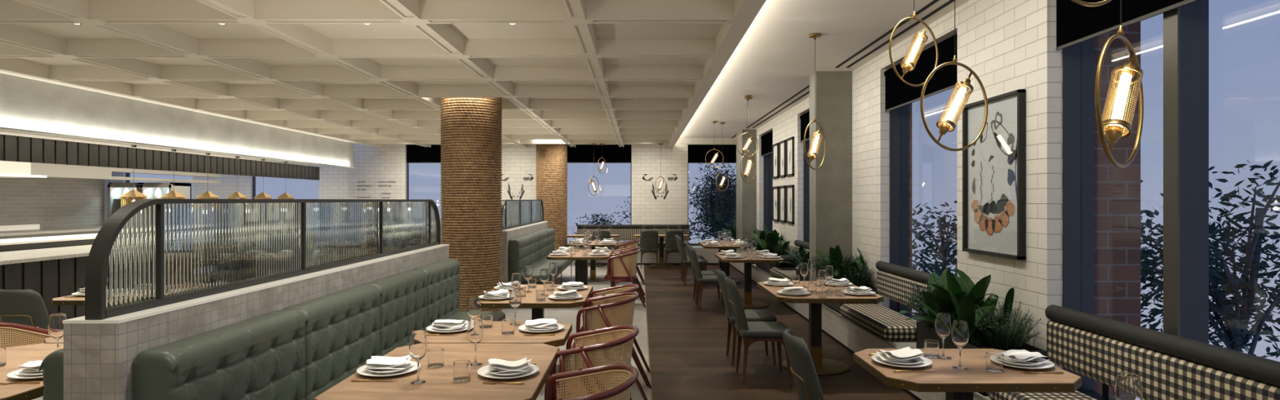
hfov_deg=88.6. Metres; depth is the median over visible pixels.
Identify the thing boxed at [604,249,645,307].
armchair
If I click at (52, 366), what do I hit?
tufted bench
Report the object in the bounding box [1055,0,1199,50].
roller blind
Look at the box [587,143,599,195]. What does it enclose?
pendant
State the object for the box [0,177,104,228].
wall
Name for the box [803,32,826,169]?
pendant
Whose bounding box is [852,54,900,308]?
wall
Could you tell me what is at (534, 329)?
salad plate
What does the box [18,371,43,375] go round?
salad plate
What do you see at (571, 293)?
napkin
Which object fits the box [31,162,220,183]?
trim
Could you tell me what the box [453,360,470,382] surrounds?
tumbler
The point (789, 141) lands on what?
print
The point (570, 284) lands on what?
napkin
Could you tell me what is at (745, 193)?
wall column
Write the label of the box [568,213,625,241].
tree
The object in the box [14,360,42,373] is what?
napkin
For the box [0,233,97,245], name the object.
countertop
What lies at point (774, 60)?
ceiling
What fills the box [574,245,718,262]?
trim
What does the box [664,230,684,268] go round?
upholstered chair
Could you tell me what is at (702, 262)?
upholstered chair
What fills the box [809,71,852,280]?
wall column
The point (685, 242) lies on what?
seat cushion
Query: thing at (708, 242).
napkin
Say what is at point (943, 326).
wine glass
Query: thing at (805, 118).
roller blind
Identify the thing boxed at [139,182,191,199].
fridge
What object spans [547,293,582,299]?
dinner plate
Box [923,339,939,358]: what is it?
tumbler
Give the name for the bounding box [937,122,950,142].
socket
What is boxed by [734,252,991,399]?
trim
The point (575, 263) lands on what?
baseboard
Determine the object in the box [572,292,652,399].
armchair
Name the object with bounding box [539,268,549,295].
wine glass
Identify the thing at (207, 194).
lantern
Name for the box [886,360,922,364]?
salad plate
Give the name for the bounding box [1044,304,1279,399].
banquette
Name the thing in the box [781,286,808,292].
napkin
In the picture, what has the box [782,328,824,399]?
upholstered chair
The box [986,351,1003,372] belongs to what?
tumbler
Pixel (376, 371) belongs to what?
salad plate
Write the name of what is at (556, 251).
napkin
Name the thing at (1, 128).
trim
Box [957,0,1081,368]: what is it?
wall
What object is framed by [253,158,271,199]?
lantern
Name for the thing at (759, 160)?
wall
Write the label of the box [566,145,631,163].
roller blind
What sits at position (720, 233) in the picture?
wine glass
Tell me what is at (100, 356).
wall
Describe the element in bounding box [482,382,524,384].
fork
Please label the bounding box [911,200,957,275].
tree
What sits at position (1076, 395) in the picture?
seat cushion
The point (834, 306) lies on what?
planter box
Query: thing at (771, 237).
leaf plant
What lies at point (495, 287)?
dinner plate
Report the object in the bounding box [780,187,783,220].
print
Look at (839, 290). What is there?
tumbler
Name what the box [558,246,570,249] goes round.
napkin
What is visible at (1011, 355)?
napkin
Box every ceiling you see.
[0,0,766,146]
[0,130,321,165]
[679,0,968,137]
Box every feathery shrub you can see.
[773,239,792,256]
[835,258,875,287]
[974,297,1042,351]
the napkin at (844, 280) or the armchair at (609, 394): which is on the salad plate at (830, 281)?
the napkin at (844, 280)
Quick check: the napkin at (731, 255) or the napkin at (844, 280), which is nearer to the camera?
the napkin at (844, 280)
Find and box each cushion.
[610,241,690,247]
[769,267,795,280]
[774,255,799,267]
[840,303,917,340]
[988,390,1097,399]
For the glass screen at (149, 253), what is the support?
on the wall at (100, 356)
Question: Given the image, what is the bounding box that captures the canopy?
[0,133,319,180]
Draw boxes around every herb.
[750,231,780,253]
[786,243,809,268]
[807,248,858,280]
[898,275,999,333]
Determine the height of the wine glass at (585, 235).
0.240 m
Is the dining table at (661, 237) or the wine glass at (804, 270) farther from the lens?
the dining table at (661, 237)
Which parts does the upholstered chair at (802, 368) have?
brass trim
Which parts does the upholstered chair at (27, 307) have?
brass trim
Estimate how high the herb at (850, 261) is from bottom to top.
0.445 m
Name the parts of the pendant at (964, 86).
cord, lamp shade, bulb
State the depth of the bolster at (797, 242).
10.48 m
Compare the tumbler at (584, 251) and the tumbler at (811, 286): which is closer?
the tumbler at (811, 286)
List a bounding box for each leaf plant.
[721,218,736,239]
[737,223,790,255]
[779,245,809,274]
[815,244,871,285]
[898,266,1013,345]
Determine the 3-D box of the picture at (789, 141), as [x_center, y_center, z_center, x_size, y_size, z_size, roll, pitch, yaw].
[2.633,-0.755,11.515,0.030,0.670,0.510,0,0,0]
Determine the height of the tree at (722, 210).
3.642 m
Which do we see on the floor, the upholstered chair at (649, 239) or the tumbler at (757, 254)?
the upholstered chair at (649, 239)
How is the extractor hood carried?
attached to the ceiling at (2, 132)
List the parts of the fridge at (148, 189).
door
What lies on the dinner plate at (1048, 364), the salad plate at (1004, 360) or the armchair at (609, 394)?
the salad plate at (1004, 360)
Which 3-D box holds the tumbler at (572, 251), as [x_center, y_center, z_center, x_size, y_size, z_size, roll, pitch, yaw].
[-1.055,0.816,10.310,0.078,0.087,0.078,0,0,0]
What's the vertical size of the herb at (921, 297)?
0.472 m
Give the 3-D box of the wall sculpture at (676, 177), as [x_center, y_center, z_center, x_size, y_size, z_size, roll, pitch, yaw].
[0.515,-0.340,16.997,0.936,0.670,0.001,0,0,0]
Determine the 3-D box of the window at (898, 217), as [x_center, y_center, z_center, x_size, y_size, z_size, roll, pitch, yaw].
[2.850,-0.075,6.355,0.199,2.730,1.750,0,0,0]
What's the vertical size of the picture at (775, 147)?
0.670 m
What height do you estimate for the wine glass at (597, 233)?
0.240 m
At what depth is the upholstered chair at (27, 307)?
5.17 m
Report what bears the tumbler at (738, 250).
on the dining table at (747, 303)
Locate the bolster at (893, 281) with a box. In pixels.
[875,261,948,312]
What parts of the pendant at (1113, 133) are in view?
cord, bulb, lamp shade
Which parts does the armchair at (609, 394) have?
leg, leg, cane panel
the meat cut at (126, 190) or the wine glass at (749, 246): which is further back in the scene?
the meat cut at (126, 190)
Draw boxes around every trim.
[0,127,356,168]
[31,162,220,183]
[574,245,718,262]
[643,264,652,399]
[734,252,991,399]
[759,120,773,135]
[797,97,809,114]
[880,8,957,69]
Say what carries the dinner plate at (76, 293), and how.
on the dining table at (77, 300)
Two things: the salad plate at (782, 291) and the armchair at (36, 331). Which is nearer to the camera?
the armchair at (36, 331)
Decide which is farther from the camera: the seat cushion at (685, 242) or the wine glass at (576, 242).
the seat cushion at (685, 242)
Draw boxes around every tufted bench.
[38,348,63,399]
[132,258,505,399]
[508,227,574,284]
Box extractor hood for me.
[0,160,46,177]
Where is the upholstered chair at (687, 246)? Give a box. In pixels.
[685,244,723,303]
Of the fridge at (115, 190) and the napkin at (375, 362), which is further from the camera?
the fridge at (115, 190)
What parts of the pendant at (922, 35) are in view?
lamp shade, bulb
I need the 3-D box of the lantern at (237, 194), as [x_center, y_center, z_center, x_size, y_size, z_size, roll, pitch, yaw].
[-7.200,-0.334,11.730,0.240,0.968,0.240,0,0,0]
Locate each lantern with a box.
[120,144,147,207]
[161,148,185,199]
[195,152,219,199]
[226,155,247,199]
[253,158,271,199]
[277,161,293,199]
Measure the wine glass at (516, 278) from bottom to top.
0.240 m
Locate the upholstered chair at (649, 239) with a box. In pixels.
[640,230,658,268]
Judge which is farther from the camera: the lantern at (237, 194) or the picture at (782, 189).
the picture at (782, 189)
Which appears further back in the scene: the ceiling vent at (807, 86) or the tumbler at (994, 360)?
the ceiling vent at (807, 86)
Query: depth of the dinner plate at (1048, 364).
3.35 m
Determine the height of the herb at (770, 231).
0.457 m
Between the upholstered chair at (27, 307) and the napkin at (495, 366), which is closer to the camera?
the napkin at (495, 366)
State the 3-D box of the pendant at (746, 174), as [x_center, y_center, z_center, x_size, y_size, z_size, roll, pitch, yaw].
[1.700,-0.933,10.300,0.124,1.346,0.481,0,0,39]
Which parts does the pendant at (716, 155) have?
lamp shade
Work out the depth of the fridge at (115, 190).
12.00 m
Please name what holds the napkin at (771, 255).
on the salad plate
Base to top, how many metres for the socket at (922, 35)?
0.089 m
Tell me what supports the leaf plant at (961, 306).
on the planter box at (923, 333)
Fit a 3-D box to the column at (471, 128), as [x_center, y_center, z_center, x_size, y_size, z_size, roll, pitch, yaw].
[-2.375,0.060,9.250,0.840,3.100,0.840,0,0,-26]
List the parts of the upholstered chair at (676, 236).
backrest, leg, leg, seat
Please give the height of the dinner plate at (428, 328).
0.022 m
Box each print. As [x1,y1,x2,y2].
[773,145,777,176]
[773,188,777,219]
[780,142,783,175]
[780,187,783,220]
[787,139,791,173]
[787,186,791,221]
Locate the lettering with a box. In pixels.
[356,181,395,198]
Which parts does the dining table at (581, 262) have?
post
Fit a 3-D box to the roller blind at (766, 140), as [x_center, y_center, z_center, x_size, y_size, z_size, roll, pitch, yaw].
[2.720,-1.195,13.850,0.070,0.460,1.480,0,0,0]
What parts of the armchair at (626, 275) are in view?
leg, seat frame, rail, rail, cane panel, leg, leg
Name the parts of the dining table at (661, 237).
plate, post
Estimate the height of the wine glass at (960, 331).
0.240 m
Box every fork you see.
[0,381,40,384]
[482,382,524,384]
[524,333,555,335]
[1022,371,1063,373]
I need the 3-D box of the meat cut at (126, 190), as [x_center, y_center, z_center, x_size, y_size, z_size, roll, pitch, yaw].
[-9.550,-0.128,12.200,0.124,0.205,0.087,0,0,0]
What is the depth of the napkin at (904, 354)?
3.42 m
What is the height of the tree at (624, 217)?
3.213 m
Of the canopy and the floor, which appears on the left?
the canopy
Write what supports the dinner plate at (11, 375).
on the dining table at (16, 356)
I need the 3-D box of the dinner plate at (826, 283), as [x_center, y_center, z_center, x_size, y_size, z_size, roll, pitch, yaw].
[1.990,0.849,6.620,0.300,0.022,0.300,0,0,0]
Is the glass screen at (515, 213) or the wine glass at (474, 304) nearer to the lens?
the wine glass at (474, 304)
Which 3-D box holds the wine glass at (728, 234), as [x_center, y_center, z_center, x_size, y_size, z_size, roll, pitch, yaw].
[1.720,0.740,12.690,0.083,0.240,0.083,0,0,0]
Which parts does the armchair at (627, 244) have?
rail, cane panel, leg, leg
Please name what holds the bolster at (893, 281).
attached to the wall at (1010, 45)
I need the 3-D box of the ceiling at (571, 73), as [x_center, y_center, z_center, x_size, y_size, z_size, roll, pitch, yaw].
[-3.003,-1.461,7.750,7.733,0.192,18.500,0,0,0]
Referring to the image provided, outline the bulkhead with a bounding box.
[0,72,353,167]
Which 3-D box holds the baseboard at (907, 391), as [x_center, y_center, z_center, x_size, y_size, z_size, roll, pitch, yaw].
[2.438,1.590,8.300,0.425,0.040,16.000,0,0,0]
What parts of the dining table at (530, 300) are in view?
post, plate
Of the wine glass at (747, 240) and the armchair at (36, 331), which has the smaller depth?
the armchair at (36, 331)
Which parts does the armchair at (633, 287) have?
rail, cane panel, leg, leg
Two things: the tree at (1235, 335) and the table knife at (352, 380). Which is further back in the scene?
the tree at (1235, 335)
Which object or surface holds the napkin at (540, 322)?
on the salad plate at (534, 329)
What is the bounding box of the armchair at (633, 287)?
[580,284,650,386]
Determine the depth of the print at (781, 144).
12.17 m
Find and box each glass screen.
[84,199,440,319]
[500,200,543,230]
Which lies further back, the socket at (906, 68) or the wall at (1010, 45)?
the wall at (1010, 45)
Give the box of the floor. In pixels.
[644,264,915,399]
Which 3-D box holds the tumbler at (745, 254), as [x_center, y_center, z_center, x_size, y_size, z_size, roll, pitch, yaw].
[1.580,0.816,9.810,0.078,0.087,0.078,0,0,0]
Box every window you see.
[125,173,129,182]
[252,176,255,199]
[406,144,441,199]
[567,144,631,244]
[688,144,736,245]
[763,152,772,233]
[803,139,809,242]
[889,104,920,321]
[1062,0,1208,399]
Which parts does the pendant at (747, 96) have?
lamp shade, cord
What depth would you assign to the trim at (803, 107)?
10.62 m
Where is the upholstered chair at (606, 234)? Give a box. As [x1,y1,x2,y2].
[592,230,612,249]
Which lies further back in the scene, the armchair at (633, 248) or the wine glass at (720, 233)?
the wine glass at (720, 233)
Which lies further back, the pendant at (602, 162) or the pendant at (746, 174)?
the pendant at (602, 162)
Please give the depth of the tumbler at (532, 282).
6.39 m
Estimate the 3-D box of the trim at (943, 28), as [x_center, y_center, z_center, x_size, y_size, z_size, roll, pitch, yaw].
[2.785,0.002,6.355,0.270,3.216,1.750,0,0,0]
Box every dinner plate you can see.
[6,368,43,378]
[71,292,84,296]
[356,360,420,377]
[426,323,468,333]
[477,363,538,378]
[478,293,509,299]
[493,284,524,290]
[518,323,564,333]
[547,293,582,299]
[556,285,587,290]
[723,256,743,258]
[760,256,780,258]
[763,281,794,286]
[777,289,810,295]
[825,280,853,285]
[844,290,875,295]
[871,354,932,368]
[1003,359,1054,369]
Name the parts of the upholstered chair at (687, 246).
backrest, leg, leg, seat, leg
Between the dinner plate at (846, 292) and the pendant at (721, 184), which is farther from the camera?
the pendant at (721, 184)
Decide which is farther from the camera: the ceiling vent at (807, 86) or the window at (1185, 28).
the ceiling vent at (807, 86)
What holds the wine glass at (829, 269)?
on the dining table at (824, 366)
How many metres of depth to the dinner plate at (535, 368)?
3.19 m
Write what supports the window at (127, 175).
in the wall at (388, 162)
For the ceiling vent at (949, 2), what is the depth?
6.29 m
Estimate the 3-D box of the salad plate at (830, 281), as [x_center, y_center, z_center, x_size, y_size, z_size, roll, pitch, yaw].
[1.990,0.841,6.618,0.210,0.020,0.210,0,0,0]
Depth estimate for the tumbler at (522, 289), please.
5.80 m
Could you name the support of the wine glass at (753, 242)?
on the dining table at (747, 303)
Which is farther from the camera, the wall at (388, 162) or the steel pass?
the wall at (388, 162)
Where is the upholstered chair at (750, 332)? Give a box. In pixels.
[724,275,792,384]
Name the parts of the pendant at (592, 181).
lamp shade, cord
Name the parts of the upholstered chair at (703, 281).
backrest, leg, leg, seat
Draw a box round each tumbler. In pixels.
[0,347,6,366]
[427,347,444,368]
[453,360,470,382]
[480,313,493,328]
[502,319,514,334]
[518,286,525,297]
[528,278,536,288]
[536,289,545,301]
[546,280,554,291]
[570,248,575,254]
[575,245,580,250]
[582,249,586,256]
[586,246,591,251]
[594,239,598,244]
[720,240,724,244]
[729,240,733,245]
[736,248,741,253]
[742,251,748,257]
[755,252,760,258]
[791,275,799,284]
[808,282,816,293]
[816,277,824,287]
[835,285,844,296]
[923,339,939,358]
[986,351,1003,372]
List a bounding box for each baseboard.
[574,262,718,264]
[729,263,921,399]
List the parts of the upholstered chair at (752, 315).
backrest, brass trim, leg, leg, seat, leg, leg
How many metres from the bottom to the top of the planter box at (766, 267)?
0.289 m
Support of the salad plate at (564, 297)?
on the dinner plate at (550, 295)
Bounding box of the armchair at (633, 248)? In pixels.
[606,246,645,299]
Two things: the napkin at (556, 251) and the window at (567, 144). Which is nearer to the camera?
the napkin at (556, 251)
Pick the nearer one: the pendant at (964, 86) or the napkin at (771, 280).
the pendant at (964, 86)
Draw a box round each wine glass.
[47,313,66,350]
[408,329,427,384]
[467,297,480,317]
[467,317,483,365]
[509,288,521,325]
[511,272,520,288]
[524,266,533,292]
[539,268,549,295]
[549,262,557,287]
[568,240,573,256]
[573,237,579,252]
[582,239,588,254]
[583,231,588,239]
[587,235,591,250]
[595,231,599,238]
[718,231,722,238]
[722,232,726,245]
[726,231,731,244]
[739,240,745,255]
[744,238,749,247]
[746,242,752,259]
[751,240,756,257]
[800,262,808,288]
[807,259,815,282]
[817,269,826,297]
[825,265,833,292]
[934,312,951,359]
[951,320,968,369]
[1114,372,1142,399]
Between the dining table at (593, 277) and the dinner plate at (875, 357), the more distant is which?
the dining table at (593, 277)
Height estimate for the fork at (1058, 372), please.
0.009 m
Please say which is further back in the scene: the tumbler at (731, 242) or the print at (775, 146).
the print at (775, 146)
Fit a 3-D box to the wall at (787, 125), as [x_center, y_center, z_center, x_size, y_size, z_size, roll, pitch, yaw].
[2.785,0.002,12.065,0.270,3.216,2.070,0,0,0]
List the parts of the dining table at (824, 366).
post, plate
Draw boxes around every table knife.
[351,379,395,381]
[426,333,458,335]
[893,370,936,372]
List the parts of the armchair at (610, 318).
leg, rail, cane panel, leg, leg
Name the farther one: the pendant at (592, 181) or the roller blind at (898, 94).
the pendant at (592, 181)
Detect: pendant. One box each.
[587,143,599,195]
[597,143,606,173]
[655,143,666,193]
[705,120,723,168]
[715,122,728,191]
[736,94,758,156]
[740,97,755,183]
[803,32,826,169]
[888,0,937,86]
[920,0,987,151]
[1071,0,1111,6]
[1094,0,1143,168]
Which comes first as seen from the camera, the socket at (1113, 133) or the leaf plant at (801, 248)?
the socket at (1113, 133)
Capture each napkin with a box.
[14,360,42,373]
[76,287,84,293]
[362,355,414,369]
[431,319,468,328]
[482,288,509,296]
[484,356,533,373]
[497,282,512,287]
[523,318,557,328]
[552,250,567,253]
[553,289,578,297]
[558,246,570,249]
[561,281,583,287]
[591,250,605,253]
[595,246,608,249]
[600,240,612,242]
[702,239,714,241]
[706,240,717,244]
[720,249,733,253]
[725,253,741,257]
[755,249,769,253]
[762,253,777,257]
[767,277,789,283]
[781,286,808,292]
[826,277,849,283]
[844,285,872,293]
[875,346,924,361]
[998,349,1049,363]
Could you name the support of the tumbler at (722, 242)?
on the dining table at (724, 266)
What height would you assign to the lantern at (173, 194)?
0.968 m
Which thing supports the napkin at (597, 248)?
on the salad plate
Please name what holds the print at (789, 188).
attached to the picture at (789, 188)
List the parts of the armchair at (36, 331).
rail, cane panel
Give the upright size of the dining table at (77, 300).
0.750 m
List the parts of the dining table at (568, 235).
plate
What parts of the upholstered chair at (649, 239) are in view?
leg, seat, backrest, leg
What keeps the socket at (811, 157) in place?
attached to the pendant at (817, 137)
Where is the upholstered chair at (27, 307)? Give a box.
[0,288,49,347]
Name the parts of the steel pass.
splash rail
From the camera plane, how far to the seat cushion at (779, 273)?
10.44 m
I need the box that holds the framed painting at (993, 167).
[962,88,1025,259]
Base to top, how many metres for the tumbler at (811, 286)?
0.087 m
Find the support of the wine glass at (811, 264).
on the dining table at (824, 366)
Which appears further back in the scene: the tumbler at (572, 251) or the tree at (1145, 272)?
the tumbler at (572, 251)
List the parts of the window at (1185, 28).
frame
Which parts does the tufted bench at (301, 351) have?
backrest, backrest, backrest, backrest, seat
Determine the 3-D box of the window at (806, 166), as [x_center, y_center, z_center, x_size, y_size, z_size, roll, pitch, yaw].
[2.850,-0.075,9.765,0.199,2.730,2.530,0,0,0]
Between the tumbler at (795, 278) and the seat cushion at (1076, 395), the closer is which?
the seat cushion at (1076, 395)
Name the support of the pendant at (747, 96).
hanging from the ceiling at (774, 60)
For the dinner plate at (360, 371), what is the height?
0.022 m
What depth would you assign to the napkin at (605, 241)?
12.88 m
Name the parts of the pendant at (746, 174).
lamp shade, cord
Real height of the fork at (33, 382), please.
0.009 m
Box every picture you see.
[772,142,778,178]
[772,186,778,221]
[778,139,786,177]
[778,185,786,222]
[786,136,794,176]
[786,184,794,223]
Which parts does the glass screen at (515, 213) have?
reeded pane, post, reeded pane, post, reeded pane, post, reeded pane, reeded pane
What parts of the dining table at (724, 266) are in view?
post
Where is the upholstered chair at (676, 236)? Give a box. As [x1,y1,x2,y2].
[675,235,704,281]
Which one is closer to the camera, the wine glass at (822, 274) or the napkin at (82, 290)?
the wine glass at (822, 274)
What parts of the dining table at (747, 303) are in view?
post, plate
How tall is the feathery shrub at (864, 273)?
0.360 m
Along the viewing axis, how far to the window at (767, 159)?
14.59 m
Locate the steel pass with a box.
[0,224,102,239]
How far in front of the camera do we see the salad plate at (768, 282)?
6.53 m
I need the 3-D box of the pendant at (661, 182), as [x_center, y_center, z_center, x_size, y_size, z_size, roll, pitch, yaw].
[0.500,-0.758,15.900,0.124,1.214,0.405,0,0,24]
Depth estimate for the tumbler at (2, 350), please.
3.39 m
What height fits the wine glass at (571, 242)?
0.240 m
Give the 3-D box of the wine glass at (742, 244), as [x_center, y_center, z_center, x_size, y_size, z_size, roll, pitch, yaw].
[1.590,0.740,10.160,0.083,0.240,0.083,0,0,0]
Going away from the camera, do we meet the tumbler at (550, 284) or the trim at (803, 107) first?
the tumbler at (550, 284)
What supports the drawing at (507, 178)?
attached to the wall at (388, 162)
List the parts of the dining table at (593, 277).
post, plate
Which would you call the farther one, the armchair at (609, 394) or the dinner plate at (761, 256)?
the dinner plate at (761, 256)
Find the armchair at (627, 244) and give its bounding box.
[614,239,644,284]
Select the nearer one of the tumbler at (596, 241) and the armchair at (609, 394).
the armchair at (609, 394)
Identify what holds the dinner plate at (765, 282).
on the dining table at (824, 366)
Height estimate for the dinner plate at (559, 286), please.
0.022 m
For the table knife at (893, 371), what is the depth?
3.27 m
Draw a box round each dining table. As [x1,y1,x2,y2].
[0,343,63,399]
[44,336,63,343]
[51,294,84,305]
[313,343,559,399]
[425,320,572,346]
[480,284,593,382]
[546,249,612,297]
[565,234,618,266]
[566,240,617,281]
[634,234,688,266]
[697,241,746,284]
[714,253,784,308]
[756,280,884,375]
[853,348,1082,399]
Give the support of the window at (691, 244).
in the wall at (388, 162)
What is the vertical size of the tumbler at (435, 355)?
0.087 m
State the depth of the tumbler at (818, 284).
6.49 m
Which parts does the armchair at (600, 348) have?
leg, leg, leg, cane panel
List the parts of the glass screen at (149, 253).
reeded pane, post, reeded pane, post, reeded pane, post, reeded pane, post, reeded pane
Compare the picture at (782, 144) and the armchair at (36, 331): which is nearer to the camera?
the armchair at (36, 331)
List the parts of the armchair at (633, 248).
rail, cane panel, leg, leg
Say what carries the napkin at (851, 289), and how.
on the salad plate at (846, 291)
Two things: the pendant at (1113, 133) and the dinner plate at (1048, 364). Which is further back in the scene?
the dinner plate at (1048, 364)
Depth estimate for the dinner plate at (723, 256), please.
9.59 m
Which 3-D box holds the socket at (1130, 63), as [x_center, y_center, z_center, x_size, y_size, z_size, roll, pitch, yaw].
[1.797,-0.498,2.412,0.083,0.107,0.050,0,0,-38]
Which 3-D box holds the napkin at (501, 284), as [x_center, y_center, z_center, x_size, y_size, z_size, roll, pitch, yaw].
[-1.260,0.810,6.316,0.223,0.049,0.172,0,0,-14]
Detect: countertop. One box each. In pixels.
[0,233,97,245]
[0,233,97,252]
[0,244,92,265]
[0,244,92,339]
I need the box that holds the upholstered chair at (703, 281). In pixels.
[688,247,724,311]
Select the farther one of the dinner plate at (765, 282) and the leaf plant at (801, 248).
the leaf plant at (801, 248)
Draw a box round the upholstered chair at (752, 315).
[715,268,777,364]
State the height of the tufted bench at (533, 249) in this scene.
1.024 m
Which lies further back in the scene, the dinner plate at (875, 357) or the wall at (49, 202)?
the wall at (49, 202)
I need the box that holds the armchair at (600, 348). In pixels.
[550,324,639,399]
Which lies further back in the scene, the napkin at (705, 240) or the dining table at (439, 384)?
the napkin at (705, 240)
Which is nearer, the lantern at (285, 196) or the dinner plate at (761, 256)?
the dinner plate at (761, 256)
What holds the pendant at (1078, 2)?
hanging from the ceiling at (774, 60)
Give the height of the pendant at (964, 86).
1.342 m
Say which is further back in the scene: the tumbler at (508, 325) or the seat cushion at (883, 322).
the seat cushion at (883, 322)
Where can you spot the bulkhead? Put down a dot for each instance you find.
(25, 104)
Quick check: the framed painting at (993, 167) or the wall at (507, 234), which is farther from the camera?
the wall at (507, 234)
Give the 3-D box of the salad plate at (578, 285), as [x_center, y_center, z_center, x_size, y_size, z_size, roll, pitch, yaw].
[-0.644,0.841,6.324,0.210,0.020,0.210,0,0,0]
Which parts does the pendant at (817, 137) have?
bulb, lamp shade, cord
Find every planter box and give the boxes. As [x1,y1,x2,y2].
[755,251,788,274]
[795,268,809,280]
[822,284,877,314]
[916,321,1047,395]
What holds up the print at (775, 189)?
attached to the picture at (775, 189)
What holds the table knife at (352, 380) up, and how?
on the dining table at (439, 384)
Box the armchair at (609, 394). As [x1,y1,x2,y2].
[544,363,638,399]
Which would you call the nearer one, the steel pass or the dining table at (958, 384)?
the dining table at (958, 384)
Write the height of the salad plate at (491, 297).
0.020 m
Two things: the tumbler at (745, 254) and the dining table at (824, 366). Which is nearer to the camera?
the dining table at (824, 366)
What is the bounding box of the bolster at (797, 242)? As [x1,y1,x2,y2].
[794,240,809,255]
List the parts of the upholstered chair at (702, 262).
backrest, leg, leg, seat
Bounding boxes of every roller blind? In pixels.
[406,145,441,163]
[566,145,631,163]
[688,145,736,163]
[760,130,773,156]
[800,111,809,142]
[884,33,957,111]
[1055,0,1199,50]
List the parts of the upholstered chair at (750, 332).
brass trim, backrest, leg, leg, seat, leg, leg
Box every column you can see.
[440,97,502,311]
[535,143,567,251]
[736,129,755,250]
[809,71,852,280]
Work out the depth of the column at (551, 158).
16.02 m
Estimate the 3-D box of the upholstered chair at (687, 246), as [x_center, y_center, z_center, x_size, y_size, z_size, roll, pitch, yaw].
[1.009,1.157,10.350,0.571,0.905,0.450,0,0,0]
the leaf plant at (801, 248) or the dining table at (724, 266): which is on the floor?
the dining table at (724, 266)
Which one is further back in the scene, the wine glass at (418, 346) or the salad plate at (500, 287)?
the salad plate at (500, 287)
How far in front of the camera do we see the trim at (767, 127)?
13.78 m
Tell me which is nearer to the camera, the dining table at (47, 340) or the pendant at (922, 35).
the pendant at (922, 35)
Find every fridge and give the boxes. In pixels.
[107,182,141,218]
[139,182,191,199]
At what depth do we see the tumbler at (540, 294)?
5.58 m
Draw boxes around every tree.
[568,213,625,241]
[614,196,631,224]
[688,163,736,241]
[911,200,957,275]
[1140,160,1279,358]
[1140,193,1244,330]
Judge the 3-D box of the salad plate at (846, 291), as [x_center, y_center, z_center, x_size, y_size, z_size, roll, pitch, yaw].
[1.986,0.841,5.985,0.210,0.020,0.210,0,0,0]
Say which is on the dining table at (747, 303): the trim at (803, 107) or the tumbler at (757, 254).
the tumbler at (757, 254)
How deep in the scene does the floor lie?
6.79 m
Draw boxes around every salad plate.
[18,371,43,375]
[365,362,410,373]
[432,324,465,330]
[483,295,507,298]
[487,368,530,375]
[499,287,513,288]
[526,324,558,330]
[553,294,576,298]
[562,284,583,288]
[768,282,787,284]
[782,290,805,293]
[826,280,847,284]
[845,290,868,293]
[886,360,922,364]
[1003,358,1043,365]
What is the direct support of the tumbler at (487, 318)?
on the dining table at (494, 335)
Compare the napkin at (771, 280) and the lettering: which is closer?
the napkin at (771, 280)
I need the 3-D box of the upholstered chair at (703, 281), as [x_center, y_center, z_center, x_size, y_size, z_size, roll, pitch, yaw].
[1.009,1.157,9.720,0.571,0.905,0.450,0,0,0]
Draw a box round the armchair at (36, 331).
[0,322,50,399]
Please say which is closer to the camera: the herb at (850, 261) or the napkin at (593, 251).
the herb at (850, 261)
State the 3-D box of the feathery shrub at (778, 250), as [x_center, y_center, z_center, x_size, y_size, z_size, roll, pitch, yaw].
[2.434,0.841,11.497,0.353,0.383,0.851,0,0,0]
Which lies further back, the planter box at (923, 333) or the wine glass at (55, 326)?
the planter box at (923, 333)
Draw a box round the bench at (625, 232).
[577,224,689,240]
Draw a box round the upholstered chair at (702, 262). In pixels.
[676,236,707,285]
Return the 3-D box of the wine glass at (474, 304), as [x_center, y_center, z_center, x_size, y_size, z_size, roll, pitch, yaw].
[-1.045,0.740,4.140,0.083,0.240,0.083,0,0,0]
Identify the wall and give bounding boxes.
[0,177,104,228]
[62,244,449,399]
[104,179,107,222]
[107,137,736,262]
[500,221,547,308]
[755,128,763,231]
[773,104,803,268]
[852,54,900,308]
[907,102,911,314]
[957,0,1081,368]
[1094,21,1140,399]
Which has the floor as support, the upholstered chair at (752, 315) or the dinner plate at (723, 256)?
the upholstered chair at (752, 315)
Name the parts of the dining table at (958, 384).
post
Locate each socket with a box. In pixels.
[808,154,814,164]
[901,63,911,78]
[916,26,926,39]
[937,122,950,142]
[959,71,972,90]
[1104,124,1123,152]
[1118,52,1135,77]
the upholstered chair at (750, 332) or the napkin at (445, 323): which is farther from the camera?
the upholstered chair at (750, 332)
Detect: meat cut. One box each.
[123,187,128,194]
[154,187,161,198]
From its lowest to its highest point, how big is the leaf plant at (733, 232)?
0.569 m
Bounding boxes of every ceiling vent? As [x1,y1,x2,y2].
[746,84,809,128]
[835,0,954,67]
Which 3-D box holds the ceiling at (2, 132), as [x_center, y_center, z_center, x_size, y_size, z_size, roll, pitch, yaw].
[-10.365,-0.840,7.110,6.870,0.040,17.220,0,0,0]
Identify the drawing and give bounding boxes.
[502,173,533,199]
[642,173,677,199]
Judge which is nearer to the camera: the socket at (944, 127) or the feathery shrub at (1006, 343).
the socket at (944, 127)
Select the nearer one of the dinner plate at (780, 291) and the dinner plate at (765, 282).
the dinner plate at (780, 291)
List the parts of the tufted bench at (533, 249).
backrest, backrest, backrest, seat, seat, backrest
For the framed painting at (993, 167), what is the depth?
4.86 m
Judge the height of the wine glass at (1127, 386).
0.240 m
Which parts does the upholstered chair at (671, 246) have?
leg, seat, backrest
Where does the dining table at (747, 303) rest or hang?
on the floor
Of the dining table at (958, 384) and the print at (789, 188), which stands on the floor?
the dining table at (958, 384)

